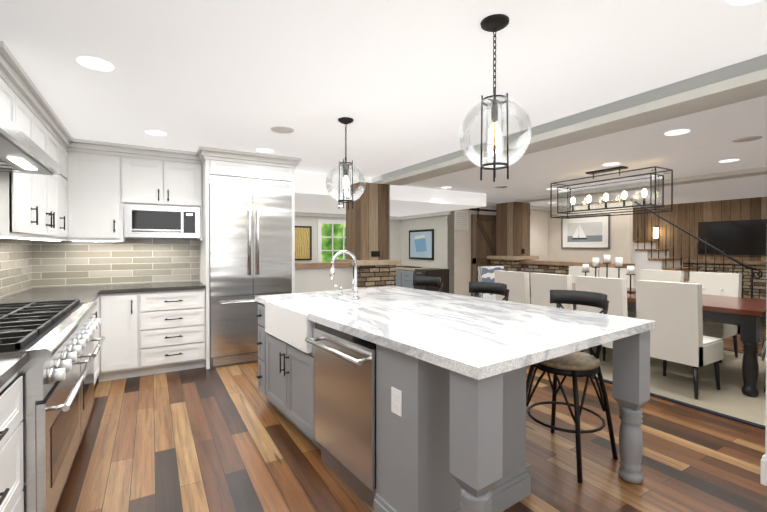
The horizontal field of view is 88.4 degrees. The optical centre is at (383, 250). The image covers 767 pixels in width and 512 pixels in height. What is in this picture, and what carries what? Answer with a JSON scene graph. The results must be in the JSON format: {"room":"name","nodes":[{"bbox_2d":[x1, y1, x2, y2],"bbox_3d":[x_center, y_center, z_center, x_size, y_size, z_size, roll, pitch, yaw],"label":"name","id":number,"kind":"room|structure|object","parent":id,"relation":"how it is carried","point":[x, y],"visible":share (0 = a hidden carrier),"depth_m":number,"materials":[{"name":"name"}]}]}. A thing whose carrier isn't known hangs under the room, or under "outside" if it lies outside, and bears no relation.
{"room":"kitchen","nodes":[
{"label":"kitchen","id":0,"kind":"room"},
{"bbox_2d":[43,238,199,287],"bbox_3d":[-2.584,0.091,4.729,2.680,2.420,0.100,0,1,-30],"label":"wall","id":1,"kind":"structure","parent":0,"point":[167,238],"depth_m":4.71,"materials":[{"name":"beige paint"}]},
{"bbox_2d":[0,61,19,236],"bbox_3d":[-2.294,-0.554,2.140,0.348,0.916,0.435,0,1,-30],"label":"upper cabinet","id":2,"kind":"object","parent":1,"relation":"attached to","point":[9,87],"depth_m":2.35,"materials":[{"name":"white wood"}]},
{"bbox_2d":[20,89,39,236],"bbox_3d":[-2.506,-0.557,2.500,0.348,0.916,0.509,0,1,-30],"label":"upper cabinet","id":3,"kind":"object","parent":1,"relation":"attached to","point":[29,191],"depth_m":2.70,"materials":[{"name":"white wood"}]},
{"bbox_2d":[0,125,59,240],"bbox_3d":[-2.950,-0.564,3.255,0.348,0.916,0.572,0,1,-30],"label":"upper cabinet","id":4,"kind":"object","parent":1,"relation":"attached to","point":[55,136],"depth_m":3.46,"materials":[{"name":"white wood"}]},
{"bbox_2d":[0,237,57,240],"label":"under-cabinet light","id":5,"kind":"object","parent":4,"relation":"attached to","point":[56,240],"depth_m":2.85,"materials":[{"name":"white plastic"}]},
{"bbox_2d":[12,105,51,240],"bbox_3d":[-2.736,-0.561,2.891,0.348,0.916,0.509,0,1,-30],"label":"upper cabinet","id":6,"kind":"object","parent":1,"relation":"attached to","point":[43,126],"depth_m":3.10,"materials":[{"name":"white wood"}]},
{"bbox_2d":[60,133,75,240],"bbox_3d":[-3.145,-0.567,3.641,0.405,0.916,0.527,0,1,-30],"label":"upper cabinet","id":7,"kind":"object","parent":1,"relation":"attached to","point":[67,146],"depth_m":3.91,"materials":[{"name":"white wood"}]},
{"bbox_2d":[76,145,131,240],"bbox_3d":[-3.007,-0.572,4.176,0.525,0.916,0.404,0,1,-30],"label":"upper cabinet","id":8,"kind":"object","parent":1,"relation":"attached to","point":[91,190],"depth_m":4.07,"materials":[{"name":"white wood"}]},
{"bbox_2d":[82,241,119,241],"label":"under-cabinet light","id":9,"kind":"object","parent":8,"relation":"attached to","point":[82,241],"depth_m":4.11,"materials":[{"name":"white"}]},
{"bbox_2d":[128,153,171,205],"bbox_3d":[-2.658,-0.764,4.412,0.448,0.536,0.349,0,1,-30],"label":"upper cabinet","id":10,"kind":"object","parent":1,"relation":"attached to","point":[149,174],"depth_m":4.29,"materials":[{"name":"white wood"}]},
{"bbox_2d":[124,204,199,238],"bbox_3d":[-2.502,-0.317,4.480,0.732,0.350,0.377,0,1,-30],"label":"microwave","id":11,"kind":"object","parent":10,"relation":"attached to","point":[147,221],"visible":0.94,"depth_m":4.33,"materials":[{"name":"silver metal"}]},
{"bbox_2d":[172,157,203,208],"bbox_3d":[-2.372,-0.766,4.581,0.452,0.536,0.349,0,1,-30],"label":"upper cabinet","id":12,"kind":"object","parent":1,"relation":"attached to","point":[187,172],"depth_m":4.47,"materials":[{"name":"white wood"}]},
{"bbox_2d":[204,153,291,184],"bbox_3d":[-1.671,-0.935,4.818,0.923,0.201,0.649,0,1,-30],"label":"upper cabinet","id":13,"kind":"object","parent":1,"relation":"attached to","point":[240,167],"depth_m":4.50,"materials":[{"name":"white wood"}]},
{"bbox_2d":[295,266,352,292],"bbox_3d":[-0.918,0.764,5.527,0.995,1.060,0.225,0,1,-30],"label":"wall","id":14,"kind":"structure","parent":0,"point":[312,279],"depth_m":5.45,"materials":[{"name":"beige paint"}]},
{"bbox_2d":[295,262,350,267],"bbox_3d":[-0.950,0.204,5.518,0.935,0.060,0.320,0,1,-30],"label":"half wall cap","id":15,"kind":"object","parent":14,"relation":"on","point":[320,264],"visible":0.64,"depth_m":5.40,"materials":[{"name":"brown wood"}]},
{"bbox_2d":[322,224,345,261],"bbox_3d":[-1.049,0.152,9.090,0.828,1.518,0.002,0,1,-30],"label":"window pane","id":16,"kind":"object","parent":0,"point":[327,242],"visible":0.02,"depth_m":9.01,"materials":[{"name":"glass"}]},
{"bbox_2d":[295,216,399,265],"bbox_3d":[-2.407,0.219,8.351,6.700,2.100,0.100,0,1,-30],"label":"wall","id":17,"kind":"structure","parent":0,"point":[399,239],"depth_m":8.90,"materials":[{"name":"beige paint"}]},
{"bbox_2d":[295,226,311,259],"bbox_3d":[-1.855,-0.158,8.594,0.600,0.750,0.029,0,1,-30],"label":"picture","id":18,"kind":"object","parent":17,"relation":"attached to","point":[303,242],"visible":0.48,"depth_m":8.64,"materials":[{"name":"yellow paper"}]},
{"bbox_2d":[317,219,345,261],"bbox_3d":[-1.041,0.152,9.076,1.010,1.700,0.033,0,1,-30],"label":"room window","id":19,"kind":"structure","parent":17,"relation":"in","point":[320,222],"depth_m":8.85,"materials":[{"name":"white wood"}]},
{"bbox_2d":[295,212,398,219],"bbox_3d":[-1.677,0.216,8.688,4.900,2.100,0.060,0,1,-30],"label":"crown molding","id":20,"kind":"structure","parent":17,"relation":"attached to","point":[296,213],"depth_m":8.85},
{"bbox_2d":[0,0,766,216],"bbox_3d":[2.822,-1.010,5.965,13.300,0.400,13.300,0,1,-30],"label":"ceiling","id":21,"kind":"structure","parent":0,"point":[406,84],"depth_m":2.57,"materials":[{"name":"paint"}]},
{"bbox_2d":[77,57,113,70],"bbox_3d":[-1.693,-1.094,2.319,0.180,0.006,0.180,0,1,-30],"label":"recessed light","id":22,"kind":"object","parent":21,"relation":"in","point":[97,64],"visible":1,"depth_m":2.31,"materials":[{"name":"white"}]},
{"bbox_2d":[145,130,166,135],"bbox_3d":[-2.148,-1.107,3.722,0.180,0.006,0.180,0,1,-30],"label":"recessed light","id":23,"kind":"object","parent":21,"relation":"in","point":[155,132],"visible":0.98,"depth_m":3.72,"materials":[{"name":"white"}]},
{"bbox_2d":[256,148,272,152],"bbox_3d":[-1.324,-1.113,4.393,0.180,0.006,0.180,0,1,-30],"label":"recessed light","id":24,"kind":"object","parent":21,"relation":"in","point":[264,150],"visible":1,"depth_m":4.38,"materials":[{"name":"white"}]},
{"bbox_2d":[271,126,293,132],"bbox_3d":[-0.931,-1.106,3.626,0.210,0.005,0.210,0,1,-30],"label":"ceiling speaker","id":25,"kind":"object","parent":21,"relation":"attached to","point":[279,129],"visible":1,"depth_m":3.60},
{"bbox_2d":[326,117,365,209],"bbox_3d":[-0.319,-0.729,3.340,0.340,0.754,0.340,0,1,-30],"label":"pendant light","id":26,"kind":"object","parent":21,"relation":"hanging from","point":[346,168],"visible":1,"depth_m":3.34,"materials":[{"name":"black metal"}]},
{"bbox_2d":[459,14,531,181],"bbox_3d":[0.533,-0.717,1.892,0.340,0.754,0.340,0,1,-30],"label":"pendant light","id":27,"kind":"object","parent":21,"relation":"hanging from","point":[493,23],"visible":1,"depth_m":1.89,"materials":[{"name":"black metal"}]},
{"bbox_2d":[382,54,766,185],"bbox_3d":[2.120,-1.030,2.546,0.320,0.140,7.920,0,1,-30],"label":"beam","id":28,"kind":"structure","parent":21,"relation":"attached to","point":[747,86],"depth_m":2.92,"materials":[{"name":"white paint"}]},
{"bbox_2d":[550,166,672,218],"bbox_3d":[2.873,-0.749,5.092,0.392,0.585,1.352,0,1,-30],"label":"dining chandelier","id":29,"kind":"object","parent":21,"relation":"hanging from","point":[644,192],"visible":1,"depth_m":4.98,"materials":[{"name":"black metal"}]},
{"bbox_2d":[603,163,619,165],"bbox_3d":[2.740,-1.036,4.744,0.180,0.006,0.180,0,1,-30],"label":"recessed light","id":30,"kind":"object","parent":21,"relation":"in","point":[609,164],"visible":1,"depth_m":4.74,"materials":[{"name":"white"}]},
{"bbox_2d":[515,166,766,202],"bbox_3d":[5.053,-1.009,4.639,0.300,0.060,8.550,0,1,-30],"label":"beam","id":31,"kind":"structure","parent":21,"relation":"attached to","point":[757,171],"depth_m":5.80,"materials":[{"name":"white paint"}]},
{"bbox_2d":[665,129,689,135],"bbox_3d":[2.552,-1.024,3.427,0.180,0.006,0.180,0,1,-30],"label":"recessed light","id":32,"kind":"object","parent":21,"relation":"in","point":[676,132],"visible":1,"depth_m":3.41,"materials":[{"name":"white"}]},
{"bbox_2d":[719,159,738,162],"bbox_3d":[3.990,-1.034,4.552,0.180,0.006,0.180,0,1,-30],"label":"recessed light","id":33,"kind":"object","parent":21,"relation":"in","point":[728,160],"visible":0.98,"depth_m":4.52,"materials":[{"name":"white"}]},
{"bbox_2d":[727,0,760,5],"bbox_3d":[1.571,-1.089,1.665,0.180,0.006,0.180,0,1,-30],"label":"recessed light","id":34,"kind":"object","parent":21,"relation":"in","point":[738,2],"visible":1,"depth_m":1.73,"materials":[{"name":"white"}]},
{"bbox_2d":[732,136,761,142],"bbox_3d":[3.362,-1.026,3.648,0.210,0.005,0.210,0,1,-30],"label":"ceiling speaker","id":35,"kind":"object","parent":21,"relation":"attached to","point":[748,139],"visible":0.92,"depth_m":3.64},
{"bbox_2d":[55,324,766,511],"bbox_3d":[2.822,1.320,5.985,13.300,0.060,13.300,0,1,-30],"label":"floor","id":36,"kind":"structure","parent":0,"point":[230,438],"depth_m":2.51,"materials":[{"name":"brown wood"}]},
{"bbox_2d":[0,373,23,511],"bbox_3d":[-1.466,0.893,1.028,0.613,0.880,0.896,0,1,-30],"label":"base cabinet","id":37,"kind":"object","parent":36,"relation":"on","point":[11,397],"depth_m":1.44,"materials":[{"name":"white wood"}]},
{"bbox_2d":[0,353,27,388],"bbox_3d":[-0.621,0.445,-0.399,0.625,0.038,4.206,0,1,-30],"label":"countertop","id":38,"kind":"structure","parent":37,"relation":"on","point":[10,365],"depth_m":1.44,"materials":[{"name":"grey stone"}]},
{"bbox_2d":[0,299,104,511],"bbox_3d":[-2.041,0.841,2.143,0.744,0.965,1.598,0,1,-30],"label":"range","id":39,"kind":"object","parent":36,"relation":"on","point":[54,340],"visible":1,"depth_m":1.83,"materials":[{"name":"silver metal"}]},
{"bbox_2d":[94,357,95,384],"bbox_3d":[-2.658,0.875,3.051,0.613,0.880,0.580,0,1,-30],"label":"base cabinet","id":40,"kind":"object","parent":36,"relation":"on","point":[95,357],"depth_m":3.55,"materials":[{"name":"white wood"}]},
{"bbox_2d":[92,293,107,381],"bbox_3d":[-2.863,0.872,3.466,0.680,0.880,0.584,0,1,-30],"label":"base cabinet","id":41,"kind":"object","parent":36,"relation":"on","point":[101,311],"depth_m":3.86,"materials":[{"name":"white wood"}]},
{"bbox_2d":[108,293,139,380],"bbox_3d":[-2.775,0.866,4.160,0.344,0.880,0.670,0,1,-30],"label":"base cabinet","id":42,"kind":"object","parent":36,"relation":"on","point":[123,308],"depth_m":3.95,"materials":[{"name":"white wood"}]},
{"bbox_2d":[0,289,99,303],"bbox_3d":[-2.762,0.413,3.235,0.625,0.038,1.010,0,1,-30],"label":"countertop","id":43,"kind":"structure","parent":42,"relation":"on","point":[85,295],"depth_m":3.36,"materials":[{"name":"grey stone"}]},
{"bbox_2d":[140,289,205,375],"bbox_3d":[-2.403,0.863,4.412,0.692,0.880,0.613,0,1,-30],"label":"base cabinet","id":44,"kind":"object","parent":36,"relation":"on","point":[144,329],"depth_m":4.17,"materials":[{"name":"white wood"}]},
{"bbox_2d":[24,281,205,292],"bbox_3d":[-2.775,0.404,4.181,1.562,0.038,0.626,0,1,-30],"label":"countertop","id":45,"kind":"structure","parent":44,"relation":"on","point":[151,287],"depth_m":4.10,"materials":[{"name":"grey stone"}]},
{"bbox_2d":[209,175,291,367],"bbox_3d":[-1.648,0.235,4.790,0.915,2.130,0.706,0,1,-30],"label":"refrigerator","id":46,"kind":"object","parent":36,"relation":"on","point":[250,239],"visible":0.83,"depth_m":4.49,"materials":[{"name":"metal"}]},
{"bbox_2d":[335,182,401,287],"bbox_3d":[-0.251,0.149,6.011,0.760,2.280,0.760,0,1,-30],"label":"post","id":47,"kind":"object","parent":36,"relation":"on","point":[367,223],"visible":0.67,"depth_m":5.79,"materials":[{"name":"wood"}]},
{"bbox_2d":[371,251,379,256],"bbox_3d":[-0.115,0.051,5.799,0.140,0.080,0.018,0,1,-30],"label":"light switch","id":48,"kind":"object","parent":47,"relation":"attached to","point":[375,253],"visible":1,"depth_m":5.79,"materials":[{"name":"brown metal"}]},
{"bbox_2d":[396,266,399,286],"bbox_3d":[0.552,0.825,9.118,0.608,0.875,0.560,0,1,-30],"label":"base cabinet","id":49,"kind":"object","parent":36,"relation":"on","point":[397,267],"depth_m":8.92,"materials":[{"name":"wood"}]},
{"bbox_2d":[400,266,419,287],"bbox_3d":[0.769,0.828,8.750,0.608,0.875,0.515,0,1,-30],"label":"base cabinet","id":50,"kind":"object","parent":36,"relation":"on","point":[404,275],"depth_m":8.64,"materials":[{"name":"wood"}]},
{"bbox_2d":[413,276,442,291],"bbox_3d":[0.318,0.789,3.852,0.489,1.042,0.462,0,1,-36],"label":"bar stool","id":51,"kind":"object","parent":36,"relation":"on","point":[419,281],"visible":0.08,"depth_m":4.03,"materials":[{"name":"black metal"}]},
{"bbox_2d":[412,267,448,292],"bbox_3d":[1.011,0.831,8.339,0.608,0.875,0.440,0,1,-30],"label":"base cabinet","id":52,"kind":"object","parent":36,"relation":"on","point":[443,274],"depth_m":8.21,"materials":[{"name":"wood"}]},
{"bbox_2d":[255,302,649,511],"bbox_3d":[0.205,0.879,2.817,1.706,0.876,2.558,0,1,-30],"label":"kitchen island","id":53,"kind":"object","parent":36,"relation":"on","point":[460,448],"depth_m":1.85,"materials":[{"name":"wood"}]},
{"bbox_2d":[305,322,375,509],"bbox_3d":[-0.021,0.885,2.364,0.694,0.872,0.646,0,1,-35],"label":"dishwasher","id":54,"kind":"object","parent":53,"relation":"in","point":[345,401],"visible":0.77,"depth_m":2.14,"materials":[{"name":"metal"}]},
{"bbox_2d":[391,387,401,416],"bbox_3d":[0.059,0.694,1.809,0.006,0.115,0.075,0,1,-35],"label":"outlet","id":55,"kind":"object","parent":53,"relation":"attached to","point":[396,401],"visible":1,"depth_m":1.80,"materials":[{"name":"white plastic"}]},
{"bbox_2d":[255,286,655,393],"bbox_3d":[0.223,0.419,2.823,1.710,0.043,2.602,0,1,-30],"label":"island countertop","id":56,"kind":"structure","parent":53,"relation":"on","point":[442,341],"depth_m":2.04,"materials":[{"name":"white stone"}]},
{"bbox_2d":[265,297,365,352],"bbox_3d":[-0.516,0.533,2.997,0.510,0.245,0.796,0,1,-35],"label":"farmhouse sink","id":57,"kind":"object","parent":56,"relation":"in","point":[288,321],"visible":0.44,"depth_m":2.95,"materials":[{"name":"white ceramic"}]},
{"bbox_2d":[330,250,358,298],"bbox_3d":[-0.381,0.195,3.252,0.264,0.395,0.339,0,1,-30],"label":"faucet","id":58,"kind":"object","parent":56,"relation":"on","point":[354,284],"visible":1,"depth_m":3.17,"materials":[{"name":"silver metal"}]},
{"bbox_2d":[469,282,508,300],"bbox_3d":[0.754,0.795,3.205,0.489,1.042,0.462,0,1,-36],"label":"bar stool","id":59,"kind":"object","parent":36,"relation":"on","point":[476,288],"visible":0.06,"depth_m":3.37,"materials":[{"name":"black metal"}]},
{"bbox_2d":[487,202,538,271],"bbox_3d":[2.783,0.127,8.505,0.760,2.280,0.760,0,1,-30],"label":"post","id":60,"kind":"object","parent":36,"relation":"on","point":[512,230],"visible":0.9,"depth_m":8.31,"materials":[{"name":"wood"}]},
{"bbox_2d":[526,290,617,482],"bbox_3d":[1.183,0.801,2.553,0.489,1.042,0.462,0,1,-36],"label":"bar stool","id":61,"kind":"object","parent":36,"relation":"on","point":[574,365],"visible":0.83,"depth_m":2.49,"materials":[{"name":"black metal"}]},
{"bbox_2d":[632,240,698,282],"bbox_3d":[5.686,0.528,8.387,0.920,1.480,3.455,0,1,-30],"label":"staircase","id":62,"kind":"structure","parent":36,"relation":"on","point":[642,259],"depth_m":8.11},
{"bbox_2d":[634,201,762,297],"bbox_3d":[5.781,0.125,7.414,0.040,2.304,2.026,0,1,-30],"label":"stair railing","id":63,"kind":"object","parent":62,"relation":"attached to","point":[713,247],"visible":0.83,"depth_m":7.42,"materials":[{"name":"black metal"}]},
{"bbox_2d":[584,346,765,429],"bbox_3d":[3.054,1.292,4.961,2.540,0.012,4.200,0,1,-30],"label":"dining rug","id":64,"kind":"object","parent":36,"relation":"on","point":[729,399],"depth_m":3.76,"materials":[{"name":"carpet"}]},
{"bbox_2d":[478,266,503,298],"bbox_3d":[1.902,0.770,6.379,0.500,1.008,0.540,0,1,-30],"label":"chair","id":65,"kind":"object","parent":64,"relation":"on","point":[486,273],"visible":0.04,"depth_m":6.47,"materials":[{"name":"fabric"}]},
{"bbox_2d":[494,270,529,303],"bbox_3d":[1.873,0.779,5.306,0.540,1.008,0.500,0,1,-30],"label":"dining chair","id":66,"kind":"object","parent":64,"relation":"on","point":[518,285],"visible":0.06,"depth_m":5.08,"materials":[{"name":"beige fabric"}]},
{"bbox_2d":[530,273,592,355],"bbox_3d":[2.172,0.784,4.798,0.540,1.008,0.500,0,1,-30],"label":"dining chair","id":67,"kind":"object","parent":64,"relation":"on","point":[543,285],"visible":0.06,"depth_m":4.68,"materials":[{"name":"beige fabric"}]},
{"bbox_2d":[569,266,598,309],"bbox_3d":[3.082,0.770,6.308,0.540,1.008,0.500,0,1,-30],"label":"dining chair","id":68,"kind":"object","parent":64,"relation":"on","point":[574,271],"visible":0.02,"depth_m":6.42,"materials":[{"name":"beige fabric"}]},
{"bbox_2d":[575,276,627,360],"bbox_3d":[2.477,0.788,4.280,0.540,1.008,0.500,0,1,-30],"label":"dining chair","id":69,"kind":"object","parent":64,"relation":"on","point":[614,290],"visible":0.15,"depth_m":4.06,"materials":[{"name":"beige fabric"}]},
{"bbox_2d":[599,267,635,287],"bbox_3d":[3.346,0.774,5.860,0.540,1.008,0.500,0,1,-30],"label":"dining chair","id":70,"kind":"object","parent":64,"relation":"on","point":[612,272],"depth_m":5.88,"materials":[{"name":"beige fabric"}]},
{"bbox_2d":[529,282,766,396],"bbox_3d":[2.980,0.900,4.926,1.100,0.772,2.920,0,1,-30],"label":"dining table","id":71,"kind":"object","parent":64,"relation":"on","point":[747,316],"visible":0.35,"depth_m":3.55,"materials":[{"name":"brown wood"}]},
{"bbox_2d":[582,255,635,292],"bbox_3d":[2.883,0.284,5.084,0.100,0.454,0.700,0,1,-30],"label":"centerpiece","id":72,"kind":"object","parent":71,"relation":"on","point":[619,262],"visible":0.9,"depth_m":5.04,"materials":[{"name":"black metal"}]},
{"bbox_2d":[627,269,683,317],"bbox_3d":[3.650,0.779,5.343,0.540,1.008,0.500,0,1,-30],"label":"dining chair","id":73,"kind":"object","parent":64,"relation":"on","point":[663,275],"visible":0.04,"depth_m":5.38,"materials":[{"name":"beige fabric"}]},
{"bbox_2d":[636,280,722,398],"bbox_3d":[2.797,0.793,3.738,0.540,1.008,0.500,0,1,-30],"label":"dining chair","id":74,"kind":"object","parent":64,"relation":"on","point":[673,310],"visible":0.79,"depth_m":3.55,"materials":[{"name":"beige fabric"}]},
{"bbox_2d":[689,272,741,362],"bbox_3d":[3.955,0.783,4.826,0.540,1.008,0.500,0,1,-30],"label":"dining chair","id":75,"kind":"object","parent":64,"relation":"on","point":[722,284],"visible":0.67,"depth_m":4.75,"materials":[{"name":"beige fabric"}]},
{"bbox_2d":[762,339,765,391],"bbox_3d":[3.817,0.795,3.503,0.500,1.008,0.540,0,1,-30],"label":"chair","id":76,"kind":"object","parent":64,"relation":"on","point":[764,350],"visible":0.73,"depth_m":3.60,"materials":[{"name":"fabric"}]},
{"bbox_2d":[683,259,766,299],"bbox_3d":[7.177,0.741,8.139,0.397,1.060,2.300,0,1,-30],"label":"half wall","id":77,"kind":"structure","parent":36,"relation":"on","point":[759,288],"depth_m":7.81,"materials":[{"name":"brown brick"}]},
{"bbox_2d":[400,211,453,292],"bbox_3d":[0.962,0.212,9.134,0.100,2.100,1.930,0,1,-30],"label":"wall","id":78,"kind":"structure","parent":0,"point":[440,226],"depth_m":8.80,"materials":[{"name":"beige paint"}]},
{"bbox_2d":[409,229,433,259],"bbox_3d":[0.868,-0.133,9.157,0.029,0.690,0.950,0,1,-30],"label":"framed picture","id":79,"kind":"object","parent":78,"relation":"attached to","point":[421,244],"visible":1,"depth_m":9.12,"materials":[{"name":"blue paper"}]},
{"bbox_2d":[399,211,450,219],"bbox_3d":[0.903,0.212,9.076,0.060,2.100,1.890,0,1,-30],"label":"crown molding","id":80,"kind":"structure","parent":78,"relation":"attached to","point":[442,213],"depth_m":8.89,"materials":[{"name":"white paint"}]},
{"bbox_2d":[447,206,547,295],"bbox_3d":[2.762,0.092,9.131,3.200,2.340,0.100,0,1,-30],"label":"wall","id":81,"kind":"structure","parent":0,"point":[461,261],"depth_m":8.52,"materials":[{"name":"beige paint"}]},
{"bbox_2d":[455,211,467,229],"bbox_3d":[1.672,-0.637,8.414,0.360,0.410,0.014,0,1,-30],"label":"air vent","id":82,"kind":"object","parent":81,"relation":"in","point":[461,220],"visible":1,"depth_m":8.40,"materials":[{"name":"white metal"}]},
{"bbox_2d":[469,208,530,296],"bbox_3d":[2.666,0.161,8.950,1.950,2.175,0.075,0,1,-30],"label":"sliding barn door","id":83,"kind":"structure","parent":81,"relation":"in","point":[483,237],"depth_m":8.63,"materials":[{"name":"brown wood"}]},
{"bbox_2d":[486,202,549,210],"bbox_3d":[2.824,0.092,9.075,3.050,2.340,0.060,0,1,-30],"label":"crown molding","id":84,"kind":"structure","parent":81,"relation":"attached to","point":[490,204],"depth_m":9.51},
{"bbox_2d":[521,264,608,303],"bbox_3d":[3.469,0.777,7.404,0.260,1.000,2.095,0,1,-30],"label":"stone wall","id":85,"kind":"structure","parent":0,"point":[549,269],"depth_m":7.68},
{"bbox_2d":[520,260,634,267],"bbox_3d":[3.495,0.245,7.356,0.360,0.065,2.075,0,1,-30],"label":"half wall cap","id":86,"kind":"object","parent":85,"relation":"on","point":[573,263],"visible":0.93,"depth_m":7.22,"materials":[{"name":"brown wood"}]},
{"bbox_2d":[548,199,632,262],"bbox_3d":[4.663,0.093,9.055,0.100,2.340,1.960,0,1,-30],"label":"wall","id":87,"kind":"structure","parent":0,"point":[621,235],"depth_m":8.70,"materials":[{"name":"beige paint"}]},
{"bbox_2d":[561,214,609,248],"bbox_3d":[4.600,-0.417,9.025,0.029,0.760,1.160,0,1,-30],"label":"framed picture","id":88,"kind":"object","parent":87,"relation":"attached to","point":[587,233],"visible":0.92,"depth_m":8.97,"materials":[{"name":"metal"}]},
{"bbox_2d":[633,197,766,260],"bbox_3d":[8.168,-0.229,6.944,0.100,3.020,9.350,0,1,-30],"label":"wall","id":89,"kind":"structure","parent":0,"point":[687,216],"depth_m":8.88,"materials":[{"name":"brown wood"}]},
{"bbox_2d":[654,226,657,239],"bbox_3d":[6.559,-0.416,9.471,0.102,0.350,0.090,0,1,-30],"label":"sconce","id":90,"kind":"object","parent":89,"relation":"attached to","point":[656,232],"visible":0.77,"depth_m":9.44,"materials":[{"name":"beige glass"}]},
{"bbox_2d":[698,219,766,254],"bbox_3d":[7.339,-0.265,8.185,0.062,0.710,1.330,0,1,-30],"label":"tv","id":91,"kind":"object","parent":89,"relation":"attached to","point":[743,237],"visible":0.89,"depth_m":8.19,"materials":[{"name":"black glass"},{"name":"black plastic"}]},
{"bbox_2d":[760,310,766,485],"bbox_3d":[3.199,0.196,0.723,0.310,2.280,3.665,0,1,-30],"label":"wall","id":92,"kind":"structure","parent":0,"point":[763,481],"depth_m":2.22,"materials":[{"name":"white paint"}]},
{"bbox_3d":[-1.597,0.128,0.512,0.100,2.420,8.370,0,1,-30],"label":"wall","id":93,"kind":"structure","parent":0,"visible":0},
{"bbox_2d":[0,239,35,298],"bbox_3d":[-1.729,-0.050,0.839,0.008,0.930,7.470,0,1,-30],"label":"tile backsplash","id":94,"kind":"structure","parent":93,"relation":"attached to","point":[26,264],"depth_m":3.57,"materials":[{"name":"beige tile"}]},
{"bbox_2d":[0,112,60,174],"bbox_3d":[-1.875,-0.769,1.655,0.570,0.642,1.535,0,1,-30],"label":"range hood","id":95,"kind":"object","parent":93,"relation":"attached to","point":[21,151],"visible":1,"depth_m":1.94,"materials":[{"name":"silver metal"}]},
{"bbox_2d":[32,238,199,287],"bbox_3d":[-2.933,0.123,4.461,1.547,0.520,0.008,0,1,-30],"label":"tile backsplash","id":96,"kind":"structure","parent":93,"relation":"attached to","point":[132,260],"depth_m":4.42,"materials":[{"name":"beige tile"}]}
]}

